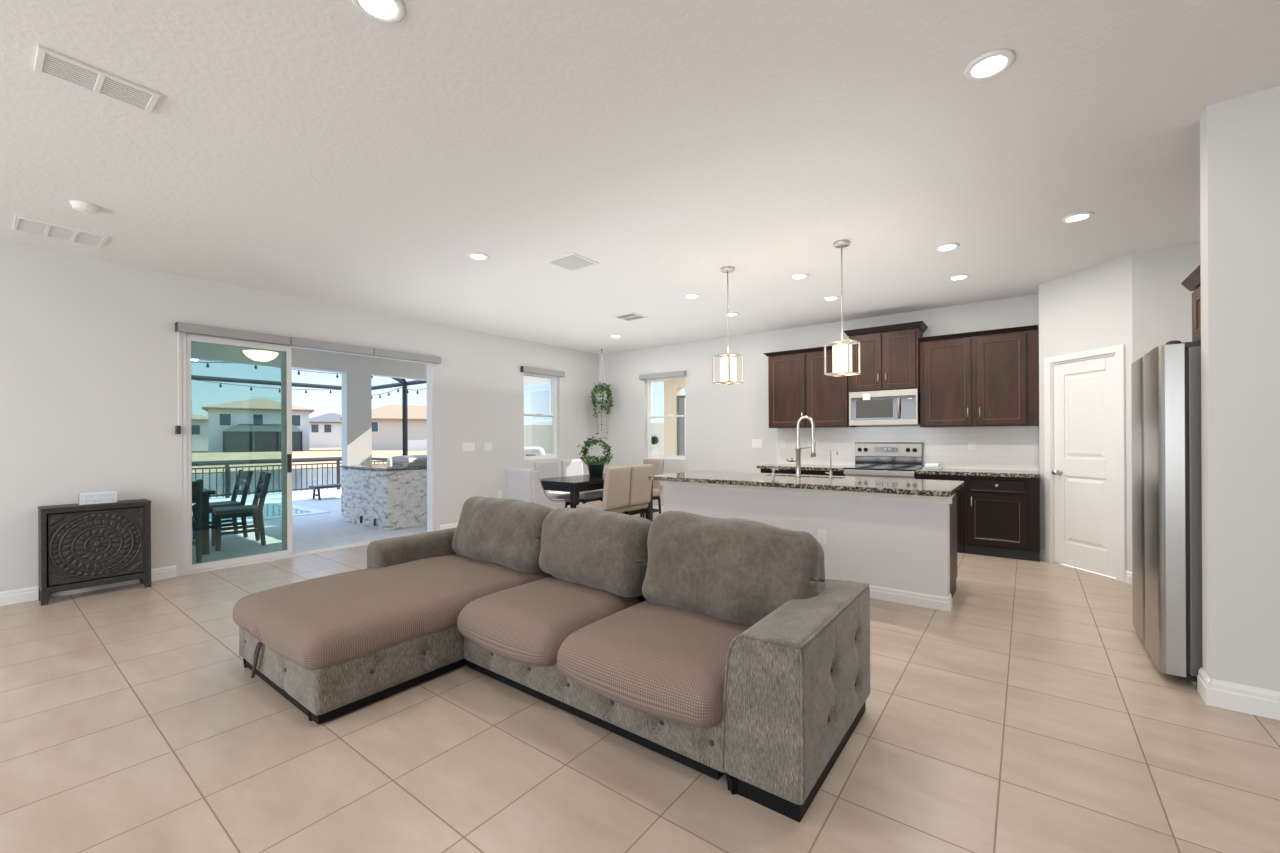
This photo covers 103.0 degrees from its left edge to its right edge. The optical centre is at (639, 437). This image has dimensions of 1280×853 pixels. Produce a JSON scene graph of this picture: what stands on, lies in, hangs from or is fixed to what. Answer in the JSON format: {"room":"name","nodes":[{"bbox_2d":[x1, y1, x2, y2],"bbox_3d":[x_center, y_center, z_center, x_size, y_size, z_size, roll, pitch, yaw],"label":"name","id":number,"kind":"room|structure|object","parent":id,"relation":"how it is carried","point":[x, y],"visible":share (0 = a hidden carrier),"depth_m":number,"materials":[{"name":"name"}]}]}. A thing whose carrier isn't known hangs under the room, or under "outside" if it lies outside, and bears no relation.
{"room":"living room","nodes":[
{"label":"living room","id":0,"kind":"room"},
{"bbox_2d":[0,241,599,591],"bbox_3d":[-4.295,-0.123,5.176,0.160,2.890,11.770,0,0,37],"label":"wall","id":1,"kind":"structure","parent":0,"point":[89,356],"depth_m":4.70,"materials":[{"name":"white paint"}]},
{"bbox_2d":[0,565,175,605],"bbox_3d":[-6.050,1.275,2.710,0.016,0.110,5.390,0,0,37],"label":"baseboard","id":2,"kind":"structure","parent":1,"relation":"attached to","point":[21,595],"depth_m":4.29,"materials":[{"name":"white wood"}]},
{"bbox_2d":[175,322,290,345],"bbox_3d":[-4.122,-1.057,5.207,0.087,0.087,0.933,0,0,37],"label":"roller blind","id":3,"kind":"object","parent":1,"relation":"attached to","point":[181,327],"visible":1,"depth_m":5.14,"materials":[{"name":"grey fabric"}]},
{"bbox_2d":[175,332,180,433],"bbox_3d":[-4.405,-0.525,4.856,0.055,0.975,0.030,0,0,37],"label":"chain","id":4,"kind":"object","parent":3,"relation":"hanging from","point":[177,428],"visible":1,"depth_m":4.84,"materials":[{"name":"white plastic"}]},
{"bbox_2d":[182,333,434,574],"bbox_3d":[-3.659,0.128,5.981,0.147,2.380,2.620,0,0,37],"label":"door","id":5,"kind":"structure","parent":1,"relation":"in","point":[286,351],"depth_m":5.56,"materials":[{"name":"white metal"}]},
{"bbox_2d":[289,337,373,355],"bbox_3d":[-3.570,-1.060,5.933,0.087,0.087,0.888,0,0,37],"label":"roller blind","id":6,"kind":"object","parent":1,"relation":"attached to","point":[297,342],"visible":0.9,"depth_m":5.88,"materials":[{"name":"grey fabric"}]},
{"bbox_2d":[373,348,440,363],"bbox_3d":[-3.031,-1.062,6.644,0.087,0.087,0.893,0,0,37],"label":"roller blind","id":7,"kind":"object","parent":1,"relation":"attached to","point":[377,352],"visible":0.89,"depth_m":6.60,"materials":[{"name":"grey fabric"}]},
{"bbox_2d":[524,372,559,459],"bbox_3d":[-1.695,-0.366,8.594,0.148,1.451,0.800,0,0,37],"label":"window","id":8,"kind":"structure","parent":1,"relation":"in","point":[553,381],"depth_m":8.88,"materials":[{"name":"white"}]},
{"bbox_2d":[520,366,564,376],"bbox_3d":[-1.613,-1.107,8.523,0.072,0.092,0.918,0,0,37],"label":"roller blind","id":9,"kind":"object","parent":8,"relation":"attached to","point":[525,369],"visible":1,"depth_m":8.46,"materials":[{"name":"grey fabric"}]},
{"bbox_2d":[191,342,426,464],"bbox_3d":[-5.433,-0.023,7.893,0.200,2.740,5.500,0,0,37],"label":"wall","id":10,"kind":"structure","parent":0,"point":[356,371],"depth_m":8.55,"materials":[{"name":"white paint"}]},
{"bbox_2d":[587,462,604,476],"bbox_3d":[-0.615,0.443,7.124,0.250,0.190,0.250,0,0,37],"label":"pot","id":11,"kind":"object","parent":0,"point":[595,469],"depth_m":7.03,"materials":[{"name":"green"}]},
{"bbox_2d":[0,0,1279,354],"bbox_3d":[-0.070,-1.650,1.961,10.790,0.120,11.770,0,0,37],"label":"ceiling","id":12,"kind":"structure","parent":0,"point":[327,151],"depth_m":2.79,"materials":[{"name":"white paint"}]},
{"bbox_2d":[12,216,108,247],"bbox_3d":[-4.411,-1.562,3.884,0.370,0.012,0.460,0,0,37],"label":"ceiling vent","id":13,"kind":"object","parent":12,"relation":"in","point":[21,224],"visible":1,"depth_m":3.86,"materials":[{"name":"white metal"}]},
{"bbox_2d":[70,200,99,213],"bbox_3d":[-3.742,-1.549,3.436,0.140,0.044,0.140,0,0,37],"label":"smoke detector","id":14,"kind":"object","parent":12,"relation":"attached to","point":[85,207],"visible":1,"depth_m":3.41,"materials":[{"name":"white plastic"}]},
{"bbox_2d":[34,45,160,112],"bbox_3d":[-2.388,-1.572,2.252,0.215,0.012,0.363,0,0,37],"label":"ceiling vent","id":15,"kind":"object","parent":12,"relation":"in","point":[48,62],"visible":1,"depth_m":2.23,"materials":[{"name":"white metal"}]},
{"bbox_2d":[351,0,405,22],"bbox_3d":[-0.953,-1.580,1.853,0.188,0.009,0.188,0,0,37],"label":"recessed light","id":16,"kind":"object","parent":12,"relation":"in","point":[384,11],"visible":1,"depth_m":1.87,"materials":[{"name":"white plastic"}]},
{"bbox_2d":[467,252,488,259],"bbox_3d":[-1.409,-1.577,4.432,0.188,0.009,0.188,0,0,37],"label":"recessed light","id":17,"kind":"object","parent":12,"relation":"in","point":[473,255],"visible":1,"depth_m":4.42,"materials":[{"name":"white plastic"}]},
{"bbox_2d":[546,252,598,271],"bbox_3d":[-0.607,-1.581,4.593,0.340,0.012,0.340,0,0,37],"label":"ceiling vent","id":18,"kind":"object","parent":12,"relation":"in","point":[572,262],"visible":1,"depth_m":4.58,"materials":[{"name":"white metal"}]},
{"bbox_2d":[591,349,613,438],"bbox_3d":[-0.689,-0.785,9.127,0.429,1.603,0.422,0,0,37],"label":"plant","id":19,"kind":"object","parent":12,"relation":"hanging from","point":[603,393],"visible":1,"depth_m":9.07,"materials":[{"name":"green plant"}]},
{"bbox_2d":[612,312,647,320],"bbox_3d":[-0.128,-1.583,6.671,0.340,0.012,0.320,0,0,37],"label":"ceiling vent","id":20,"kind":"object","parent":12,"relation":"in","point":[632,316],"visible":1,"depth_m":6.66,"materials":[{"name":"white metal"}]},
{"bbox_2d":[712,266,743,384],"bbox_3d":[0.828,-1.046,4.792,0.207,1.096,0.207,0,0,-39],"label":"pendant light","id":21,"kind":"object","parent":12,"relation":"hanging from","point":[727,362],"visible":1,"depth_m":4.75,"materials":[{"name":"white glass"}]},
{"bbox_2d":[824,239,860,376],"bbox_3d":[1.652,-1.050,4.166,0.207,1.096,0.207,0,0,-43],"label":"pendant light","id":22,"kind":"object","parent":12,"relation":"hanging from","point":[842,353],"visible":1,"depth_m":4.13,"materials":[{"name":"white glass"}]},
{"bbox_2d":[934,243,959,251],"bbox_3d":[2.576,-1.597,4.276,0.188,0.009,0.188,0,0,37],"label":"recessed light","id":23,"kind":"object","parent":12,"relation":"in","point":[949,246],"visible":1,"depth_m":4.26,"materials":[{"name":"white plastic"}]},
{"bbox_2d":[963,49,1015,80],"bbox_3d":[1.495,-1.592,2.182,0.188,0.009,0.188,0,0,37],"label":"recessed light","id":24,"kind":"object","parent":12,"relation":"in","point":[990,64],"visible":1,"depth_m":2.17,"materials":[{"name":"white plastic"}]},
{"bbox_2d":[1060,211,1093,222],"bbox_3d":[3.175,-1.600,3.703,0.188,0.009,0.188,0,0,37],"label":"recessed light","id":25,"kind":"object","parent":12,"relation":"in","point":[1080,216],"visible":1,"depth_m":3.69,"materials":[{"name":"white plastic"}]},
{"bbox_2d":[0,512,1279,852],"bbox_3d":[-0.054,1.350,1.961,10.790,0.100,11.770,0,0,37],"label":"floor","id":26,"kind":"structure","parent":0,"point":[1033,714],"depth_m":2.11,"materials":[{"name":"tile"}]},
{"bbox_2d":[38,499,150,605],"bbox_3d":[-4.628,0.941,4.344,0.266,0.765,0.641,0,0,37],"label":"cabinet","id":27,"kind":"object","parent":26,"relation":"on","point":[88,545],"visible":1,"depth_m":4.25,"materials":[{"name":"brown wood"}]},
{"bbox_2d":[78,491,116,504],"bbox_3d":[-4.625,0.511,4.348,0.052,0.095,0.222,0,0,37],"label":"block","id":28,"kind":"object","parent":27,"relation":"on","point":[110,496],"visible":1,"depth_m":4.33,"materials":[{"name":"white"}]},
{"bbox_2d":[505,468,564,508],"bbox_3d":[-1.252,0.826,6.051,0.507,0.960,0.542,0,0,37],"label":"chair","id":29,"kind":"object","parent":26,"relation":"on","point":[524,484],"visible":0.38,"depth_m":5.82,"materials":[{"name":"grey fabric"}]},
{"bbox_2d":[232,496,869,822],"bbox_3d":[-0.630,0.852,2.672,3.044,0.902,1.751,0,0,37],"label":"sectional sofa","id":30,"kind":"object","parent":26,"relation":"on","point":[715,647],"visible":1,"depth_m":2.41,"materials":[{"name":"grey fabric"}]},
{"bbox_2d":[232,554,552,670],"bbox_3d":[-1.452,0.966,3.172,1.130,0.224,1.552,0,0,37],"label":"cushion","id":31,"kind":"object","parent":30,"relation":"on","point":[351,620],"depth_m":2.72,"materials":[{"name":"brown fabric"}]},
{"bbox_2d":[452,496,553,573],"bbox_3d":[-0.971,0.679,3.653,0.952,0.482,0.388,0,0,37],"label":"cushion","id":32,"kind":"object","parent":30,"relation":"on","point":[505,535],"depth_m":3.45,"materials":[{"name":"grey fabric"}]},
{"bbox_2d":[457,576,640,665],"bbox_3d":[-0.494,0.984,2.879,0.790,0.237,0.821,0,0,37],"label":"seat cushion","id":33,"kind":"object","parent":30,"relation":"on","point":[528,621],"depth_m":2.65,"materials":[{"name":"brown fabric"}]},
{"bbox_2d":[539,508,651,597],"bbox_3d":[-0.284,0.677,3.123,0.858,0.476,0.408,0,0,37],"label":"cushion","id":34,"kind":"object","parent":30,"relation":"on","point":[598,553],"depth_m":2.92,"materials":[{"name":"grey fabric"}]},
{"bbox_2d":[557,600,750,727],"bbox_3d":[0.158,0.980,2.383,0.857,0.236,0.823,0,0,37],"label":"seat cushion","id":35,"kind":"object","parent":30,"relation":"on","point":[662,659],"depth_m":2.12,"materials":[{"name":"brown fabric"}]},
{"bbox_2d":[642,511,824,625],"bbox_3d":[0.450,0.654,2.576,0.945,0.518,0.386,0,0,37],"label":"cushion","id":36,"kind":"object","parent":30,"relation":"on","point":[733,571],"depth_m":2.41,"materials":[{"name":"grey fabric"}]},
{"bbox_2d":[534,460,579,505],"bbox_3d":[-1.204,0.822,7.372,0.522,0.972,0.450,0,0,37],"label":"dining chair","id":37,"kind":"object","parent":26,"relation":"on","point":[546,469],"visible":0.44,"depth_m":7.41,"materials":[{"name":"grey fabric"}]},
{"bbox_2d":[561,459,602,507],"bbox_3d":[-0.878,0.820,7.802,0.522,0.972,0.450,0,0,37],"label":"dining chair","id":38,"kind":"object","parent":26,"relation":"on","point":[572,467],"visible":0.46,"depth_m":7.77,"materials":[{"name":"grey fabric"}]},
{"bbox_2d":[541,473,652,520],"bbox_3d":[-0.621,0.921,7.030,0.840,0.765,1.640,0,0,37],"label":"dining table","id":39,"kind":"object","parent":26,"relation":"on","point":[576,484],"visible":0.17,"depth_m":6.43,"materials":[{"name":"black paint"}]},
{"bbox_2d":[577,437,613,476],"bbox_3d":[-0.617,0.254,7.128,0.419,0.568,0.379,0,0,37],"label":"potted plant","id":40,"kind":"object","parent":39,"relation":"on","point":[595,468],"visible":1,"depth_m":7.09,"materials":[{"name":"green plant"}]},
{"bbox_2d":[576,466,630,513],"bbox_3d":[-0.430,0.818,6.106,0.522,0.972,0.450,0,0,37],"label":"dining chair","id":41,"kind":"object","parent":26,"relation":"on","point":[616,490],"visible":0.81,"depth_m":5.94,"materials":[{"name":"beige fabric"}]},
{"bbox_2d":[625,464,652,519],"bbox_3d":[-0.158,0.817,6.465,0.522,0.972,0.450,0,0,37],"label":"dining chair","id":42,"kind":"object","parent":26,"relation":"on","point":[640,486],"visible":0.62,"depth_m":6.30,"materials":[{"name":"beige fabric"}]},
{"bbox_2d":[640,458,663,517],"bbox_3d":[0.051,0.816,7.926,0.522,0.972,0.450,0,0,-43],"label":"dining chair","id":43,"kind":"object","parent":26,"relation":"on","point":[658,464],"visible":0.31,"depth_m":7.92,"materials":[{"name":"beige fabric"}]},
{"bbox_2d":[761,469,844,475],"bbox_3d":[2.285,0.855,6.967,1.115,0.868,0.640,0,0,37],"label":"base cabinet","id":44,"kind":"object","parent":26,"relation":"on","point":[781,471],"visible":0.05,"depth_m":6.70,"materials":[{"name":"black wood"}]},
{"bbox_2d":[757,464,850,470],"bbox_3d":[2.270,0.399,6.976,1.155,0.040,0.644,0,0,37],"label":"countertop","id":45,"kind":"structure","parent":44,"relation":"on","point":[767,466],"depth_m":6.79,"materials":[{"name":"stone"}]},
{"bbox_2d":[660,481,956,611],"bbox_3d":[1.486,0.859,4.849,2.634,0.868,0.768,0,0,37],"label":"kitchen island","id":46,"kind":"object","parent":26,"relation":"on","point":[902,546],"visible":0.56,"depth_m":4.15,"materials":[{"name":"white paint"}]},
{"bbox_2d":[648,471,963,496],"bbox_3d":[1.455,0.403,4.836,2.665,0.040,1.060,0,0,37],"label":"island countertop","id":47,"kind":"structure","parent":46,"relation":"on","point":[923,487],"depth_m":4.46,"materials":[{"name":"stone"}]},
{"bbox_2d":[786,416,815,476],"bbox_3d":[1.566,0.083,4.964,0.292,0.599,0.060,0,0,37],"label":"tap","id":48,"kind":"object","parent":47,"relation":"on","point":[798,448],"visible":1,"depth_m":4.96,"materials":[{"name":"silver metal"}]},
{"bbox_2d":[795,447,801,476],"bbox_3d":[1.547,0.234,4.979,0.060,0.296,0.060,0,0,37],"label":"tap","id":49,"kind":"object","parent":48,"relation":"attached to","point":[798,449],"depth_m":4.96,"materials":[{"name":"silver metal"}]},
{"bbox_2d":[825,448,837,478],"bbox_3d":[1.800,0.236,4.787,0.116,0.289,0.040,0,0,37],"label":"tap","id":50,"kind":"object","parent":47,"relation":"on","point":[830,472],"visible":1,"depth_m":4.78,"materials":[{"name":"silver metal"}]},
{"bbox_2d":[817,529,825,543],"bbox_3d":[1.554,0.842,4.355,0.075,0.120,0.009,0,0,37],"label":"wall outlet","id":51,"kind":"object","parent":46,"relation":"attached to","point":[821,534],"visible":0.97,"depth_m":4.35,"materials":[{"name":"white plastic"}]},
{"bbox_2d":[844,442,922,478],"bbox_3d":[3.039,0.657,6.365,0.792,1.195,0.671,0,0,37],"label":"electric range","id":52,"kind":"object","parent":26,"relation":"on","point":[878,460],"visible":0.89,"depth_m":6.43,"materials":[{"name":"silver metal"}]},
{"bbox_2d":[845,469,916,478],"bbox_3d":[3.064,0.820,6.397,0.788,0.870,0.570,0,0,37],"label":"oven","id":53,"kind":"object","parent":52,"relation":"in","point":[915,477],"depth_m":6.11,"materials":[{"name":"silver metal"}]},
{"bbox_2d":[844,466,921,470],"bbox_3d":[3.022,0.376,6.345,0.788,0.017,0.540,0,0,37],"label":"cooktop","id":54,"kind":"object","parent":52,"relation":"in","point":[853,468],"depth_m":6.29,"materials":[{"name":"black glass"}]},
{"bbox_2d":[917,474,963,552],"bbox_3d":[3.564,0.848,5.996,0.458,0.868,0.640,0,0,37],"label":"base cabinet","id":55,"kind":"object","parent":26,"relation":"on","point":[960,493],"visible":0.2,"depth_m":5.66,"materials":[{"name":"black"}]},
{"bbox_2d":[915,468,1039,477],"bbox_3d":[3.822,0.391,5.797,1.133,0.040,0.644,0,0,37],"label":"countertop","id":56,"kind":"structure","parent":55,"relation":"on","point":[944,471],"depth_m":5.62,"materials":[{"name":"stone"}]},
{"bbox_2d":[964,476,1039,561],"bbox_3d":[4.012,0.846,5.655,0.663,0.868,0.640,0,0,37],"label":"base cabinet","id":57,"kind":"object","parent":26,"relation":"on","point":[1002,514],"visible":0.9,"depth_m":5.43,"materials":[{"name":"black wood"}]},
{"bbox_2d":[1131,340,1202,684],"bbox_3d":[3.333,0.383,2.807,0.809,1.800,0.920,0,0,37],"label":"refrigerator","id":58,"kind":"object","parent":26,"relation":"on","point":[1165,382],"visible":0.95,"depth_m":2.66,"materials":[{"name":"grey metal"}]},
{"bbox_2d":[599,294,1038,506],"bbox_3d":[1.959,-0.155,7.711,6.735,2.890,0.168,0,0,37],"label":"wall","id":59,"kind":"structure","parent":0,"point":[722,422],"depth_m":7.72,"materials":[{"name":"white paint"}]},
{"bbox_2d":[647,376,685,459],"bbox_3d":[0.467,-0.357,8.843,0.850,1.451,0.148,0,0,37],"label":"window","id":60,"kind":"structure","parent":59,"relation":"in","point":[649,381],"depth_m":9.07,"materials":[{"name":"white"}]},
{"bbox_2d":[639,371,685,379],"bbox_3d":[0.380,-1.077,8.767,0.938,0.082,0.072,0,0,37],"label":"roller blind","id":61,"kind":"object","parent":60,"relation":"attached to","point":[677,373],"visible":1,"depth_m":8.73,"materials":[{"name":"grey fabric"}]},
{"bbox_2d":[763,346,855,427],"bbox_3d":[2.343,-0.682,7.092,1.177,1.070,0.362,0,0,37],"label":"upper cabinet","id":62,"kind":"object","parent":59,"relation":"attached to","point":[798,385],"visible":0.73,"depth_m":6.98,"materials":[{"name":"brown wood"}]},
{"bbox_2d":[844,321,927,391],"bbox_3d":[3.112,-0.988,6.469,0.904,0.795,0.422,0,0,37],"label":"upper cabinet","id":63,"kind":"object","parent":59,"relation":"attached to","point":[889,359],"visible":0.9,"depth_m":6.30,"materials":[{"name":"brown wood"}]},
{"bbox_2d":[849,389,919,425],"bbox_3d":[3.108,-0.374,6.459,0.784,0.428,0.446,0,0,37],"label":"microwave","id":64,"kind":"object","parent":63,"relation":"attached to","point":[886,407],"visible":0.98,"depth_m":6.29,"materials":[{"name":"silver plastic"}]},
{"bbox_2d":[919,325,1038,426],"bbox_3d":[3.902,-0.669,5.908,1.129,1.070,0.362,0,0,37],"label":"upper cabinet","id":65,"kind":"object","parent":59,"relation":"attached to","point":[969,379],"visible":1,"depth_m":5.76,"materials":[{"name":"brown wood"}]},
{"bbox_2d":[1038,287,1039,473],"bbox_3d":[4.376,-0.167,5.507,0.100,2.890,0.435,0,0,37],"label":"wall","id":66,"kind":"structure","parent":0,"point":[1038,287],"depth_m":5.54,"materials":[{"name":"white paint"}]},
{"bbox_2d":[1039,253,1131,571],"bbox_3d":[4.304,-0.167,4.908,0.110,2.890,0.927,0,0,-6],"label":"wall","id":67,"kind":"structure","parent":0,"point":[1090,308],"depth_m":4.80,"materials":[{"name":"white paint"}]},
{"bbox_2d":[1052,355,1115,577],"bbox_3d":[4.254,0.259,4.890,0.109,2.015,0.646,0,0,-6],"label":"door","id":68,"kind":"structure","parent":67,"relation":"in","point":[1084,472],"depth_m":4.88,"materials":[{"name":"white wood"}]},
{"bbox_2d":[1044,344,1125,582],"bbox_3d":[4.293,0.225,4.900,0.118,2.107,0.794,0,0,-6],"label":"trim","id":69,"kind":"structure","parent":67,"relation":"attached to","point":[1118,351],"depth_m":4.68,"materials":[{"name":"white wood"}]},
{"bbox_2d":[1132,242,1200,362],"bbox_3d":[4.657,-0.168,4.245,0.815,2.890,0.125,0,0,37],"label":"wall","id":70,"kind":"structure","parent":0,"point":[1161,305],"depth_m":4.33,"materials":[{"name":"white paint"}]},
{"bbox_2d":[1200,86,1279,691],"bbox_3d":[4.101,-0.166,1.515,3.300,2.890,0.135,0,0,37],"label":"wall","id":71,"kind":"structure","parent":0,"point":[1240,136],"depth_m":2.40,"materials":[{"name":"white paint"}]},
{"bbox_2d":[1197,667,1210,704],"bbox_3d":[2.788,1.224,2.519,0.016,0.125,0.165,0,0,37],"label":"baseboard","id":72,"kind":"structure","parent":71,"relation":"attached to","point":[1201,677],"depth_m":2.51,"materials":[{"name":"white wood"}]},
{"bbox_2d":[1206,678,1279,719],"bbox_3d":[4.057,1.217,1.460,3.314,0.125,0.016,0,0,37],"label":"baseboard","id":73,"kind":"structure","parent":71,"relation":"attached to","point":[1261,702],"depth_m":2.38,"materials":[{"name":"white wood"}]},
{"bbox_3d":[-4.616,-1.512,7.267,2.870,0.230,5.500,0,0,37],"label":"ceiling","id":74,"kind":"structure","parent":0,"visible":0},
{"bbox_2d":[243,349,278,361],"bbox_3d":[-5.192,-1.222,6.977,0.400,0.345,0.400,0,0,37],"label":"ceiling lamp","id":75,"kind":"object","parent":74,"relation":"attached to","point":[256,355],"visible":0.73,"depth_m":6.87,"materials":[{"name":"white glass"}]},
{"bbox_3d":[4.232,-0.166,2.995,0.120,2.890,2.380,0,0,37],"label":"wall","id":76,"kind":"structure","parent":0,"visible":0},
{"bbox_2d":[1181,264,1200,341],"bbox_3d":[3.479,-0.792,2.691,0.703,0.410,0.980,0,0,37],"label":"upper cabinet","id":77,"kind":"object","parent":76,"relation":"attached to","point":[1192,282],"visible":0.19,"depth_m":3.15,"materials":[{"name":"brown wood"}]},
{"label":"outside","id":78,"kind":"structure","parent":0,"visible":0},
{"bbox_2d":[192,468,341,496],"bbox_3d":[8.348,1.908,56.451,21.000,0.001,340.000,0,0,37],"label":"pond","id":79,"kind":"structure","parent":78,"point":[309,471],"depth_m":24.92,"materials":[{"name":"blue liquid"}]},
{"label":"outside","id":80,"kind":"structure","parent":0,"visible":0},
{"bbox_2d":[524,376,549,384],"bbox_3d":[-2.546,-1.497,11.565,4.769,0.220,2.150,0,0,37],"label":"ceiling","id":81,"kind":"structure","parent":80,"point":[527,379],"depth_m":12.29,"materials":[{"name":"white paint"}]},
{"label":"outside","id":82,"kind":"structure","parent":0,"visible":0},
{"bbox_2d":[192,447,426,473],"bbox_3d":[-45.408,1.927,97.274,250.000,0.700,340.000,0,0,37],"label":"ground","id":83,"kind":"structure","parent":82,"point":[199,455],"depth_m":45.51,"materials":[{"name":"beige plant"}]},
{"bbox_2d":[191,414,207,450],"bbox_3d":[-62.472,-0.888,69.036,10.000,5.100,10.000,0,0,-43],"label":"house","id":84,"kind":"structure","parent":83,"relation":"on","point":[199,423],"depth_m":67.09,"materials":[{"name":"white"}]},
{"bbox_2d":[202,398,313,451],"bbox_3d":[-47.066,-1.715,63.287,10.600,6.600,13.600,0,0,-37],"label":"house","id":85,"kind":"structure","parent":83,"relation":"on","point":[251,425],"depth_m":58.84,"materials":[{"name":"white"}]},
{"bbox_2d":[309,413,341,447],"bbox_3d":[-53.973,-1.380,89.325,9.400,6.000,10.000,0,0,-31],"label":"house","id":86,"kind":"structure","parent":83,"relation":"on","point":[325,431],"depth_m":85.14,"materials":[{"name":"white"}]},
{"bbox_2d":[340,405,426,449],"bbox_3d":[-30.893,-1.471,69.287,16.000,5.950,10.000,0,0,-24],"label":"house","id":87,"kind":"structure","parent":83,"relation":"on","point":[386,420],"depth_m":64.60,"materials":[{"name":"beige"}]},
{"bbox_2d":[408,439,426,450],"bbox_3d":[-25.363,0.802,60.308,4.060,1.350,0.160,0,0,-24],"label":"vinyl fence","id":88,"kind":"object","parent":83,"relation":"on","point":[413,445],"visible":0.5,"depth_m":59.90,"materials":[{"name":"white plastic"}]},
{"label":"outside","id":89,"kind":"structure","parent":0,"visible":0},
{"bbox_2d":[192,488,426,563],"bbox_3d":[-6.792,1.404,8.930,8.369,0.100,22.000,0,0,37],"label":"floor","id":90,"kind":"structure","parent":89,"point":[323,530],"depth_m":7.25,"materials":[{"name":"concrete"}]},
{"bbox_2d":[192,479,202,562],"bbox_3d":[-4.996,0.893,5.405,0.553,0.908,0.470,0,0,37],"label":"patio chair","id":91,"kind":"object","parent":90,"relation":"on","point":[197,486],"visible":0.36,"depth_m":5.44,"materials":[{"name":"grey wood"}]},
{"bbox_2d":[192,488,215,554],"bbox_3d":[-5.861,0.982,5.917,1.500,0.735,1.130,0,0,37],"label":"patio table","id":92,"kind":"object","parent":90,"relation":"on","point":[206,492],"visible":0.18,"depth_m":5.88,"materials":[{"name":"grey wood"}]},
{"bbox_2d":[193,470,252,539],"bbox_3d":[-5.609,0.896,6.861,0.470,0.908,0.553,0,0,37],"label":"patio chair","id":93,"kind":"object","parent":90,"relation":"on","point":[247,476],"visible":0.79,"depth_m":6.89,"materials":[{"name":"grey wood"}]},
{"bbox_2d":[211,471,271,550],"bbox_3d":[-4.999,0.893,6.397,0.553,0.908,0.470,0,0,-45],"label":"patio chair","id":94,"kind":"object","parent":90,"relation":"on","point":[218,513],"visible":1,"depth_m":6.35,"materials":[{"name":"grey wood"}]},
{"bbox_2d":[192,503,309,521],"bbox_3d":[-8.523,1.361,7.576,2.250,0.004,5.750,0,0,37],"label":"pool","id":95,"kind":"object","parent":90,"relation":"on","point":[269,510],"visible":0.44,"depth_m":9.23,"materials":[{"name":"teal liquid"}]},
{"bbox_2d":[209,501,329,525],"bbox_3d":[-8.523,1.357,7.576,2.650,0.012,6.150,0,0,37],"label":"trim","id":96,"kind":"structure","parent":90,"relation":"on","point":[311,510],"depth_m":9.27,"materials":[{"name":"white concrete"}]},
{"bbox_2d":[192,461,386,497],"bbox_3d":[-10.033,1.005,10.757,0.060,0.830,23.008,0,0,37],"label":"metal fence","id":97,"kind":"object","parent":90,"relation":"on","point":[227,494],"visible":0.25,"depth_m":12.14,"materials":[{"name":"black metal"}]},
{"bbox_2d":[191,375,426,465],"bbox_3d":[-8.644,-0.317,7.052,3.796,3.361,10.778,0,0,37],"label":"screen enclosure","id":98,"kind":"object","parent":90,"relation":"on","point":[402,382],"visible":0.22,"depth_m":11.01,"materials":[{"name":"black metal"}]},
{"bbox_2d":[191,379,341,393],"bbox_3d":[-8.888,-1.094,9.633,0.048,0.235,6.601,0,0,37],"label":"string lights","id":99,"kind":"object","parent":98,"relation":"hanging from","point":[220,385],"visible":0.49,"depth_m":10.78,"materials":[{"name":"black metal"}]},
{"bbox_2d":[309,484,340,499],"bbox_3d":[-6.915,1.208,11.472,0.369,0.306,0.840,0,0,37],"label":"bench","id":100,"kind":"object","parent":90,"relation":"on","point":[318,487],"visible":0.51,"depth_m":11.24,"materials":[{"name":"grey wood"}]},
{"bbox_2d":[339,463,426,530],"bbox_3d":[-3.749,0.897,8.451,1.540,0.917,1.700,0,0,37],"label":"kitchen island","id":101,"kind":"object","parent":90,"relation":"on","point":[380,496],"visible":0.62,"depth_m":7.65,"materials":[{"name":"stone"}]},
{"bbox_2d":[392,455,426,466],"bbox_3d":[-3.510,0.355,8.140,0.620,0.165,0.722,0,0,37],"label":"gas grill","id":102,"kind":"object","parent":101,"relation":"on","point":[410,460],"visible":0.5,"depth_m":7.85,"materials":[{"name":"silver metal"}]},
{"bbox_2d":[392,455,426,462],"bbox_3d":[-3.519,0.325,8.154,0.542,0.104,0.670,0,0,37],"label":"hood","id":103,"kind":"object","parent":102,"relation":"attached to","point":[410,458],"depth_m":7.88,"materials":[{"name":"silver metal"}]},
{"bbox_2d":[524,447,544,455],"bbox_3d":[-2.359,0.757,11.018,0.600,1.130,0.512,0,0,-11],"label":"covered grill","id":104,"kind":"object","parent":90,"relation":"on","point":[528,451],"visible":0.17,"depth_m":10.81,"materials":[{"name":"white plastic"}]},
{"bbox_2d":[524,422,552,454],"bbox_3d":[-2.847,0.434,15.097,4.520,1.800,0.121,0,0,-12],"label":"privacy fence","id":105,"kind":"object","parent":90,"relation":"on","point":[541,436],"visible":0.07,"depth_m":15.05,"materials":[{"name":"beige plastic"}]},
{"bbox_2d":[651,423,663,454],"bbox_3d":[0.380,0.393,14.668,1.140,1.850,0.136,0,0,17],"label":"gate","id":106,"kind":"object","parent":90,"relation":"on","point":[657,429],"visible":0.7,"depth_m":14.59,"materials":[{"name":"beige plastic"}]},
{"bbox_2d":[652,378,684,455],"bbox_3d":[1.464,-0.097,10.691,4.600,2.820,1.000,0,0,37],"label":"wall","id":107,"kind":"structure","parent":90,"relation":"on","point":[672,387],"depth_m":11.51,"materials":[{"name":"beige paint"}]},
{"bbox_2d":[677,395,684,455],"bbox_3d":[1.266,0.174,11.207,0.940,2.240,0.220,0,0,37],"label":"window","id":108,"kind":"structure","parent":107,"relation":"attached to","point":[680,399],"depth_m":11.40,"materials":[{"name":"grey"}]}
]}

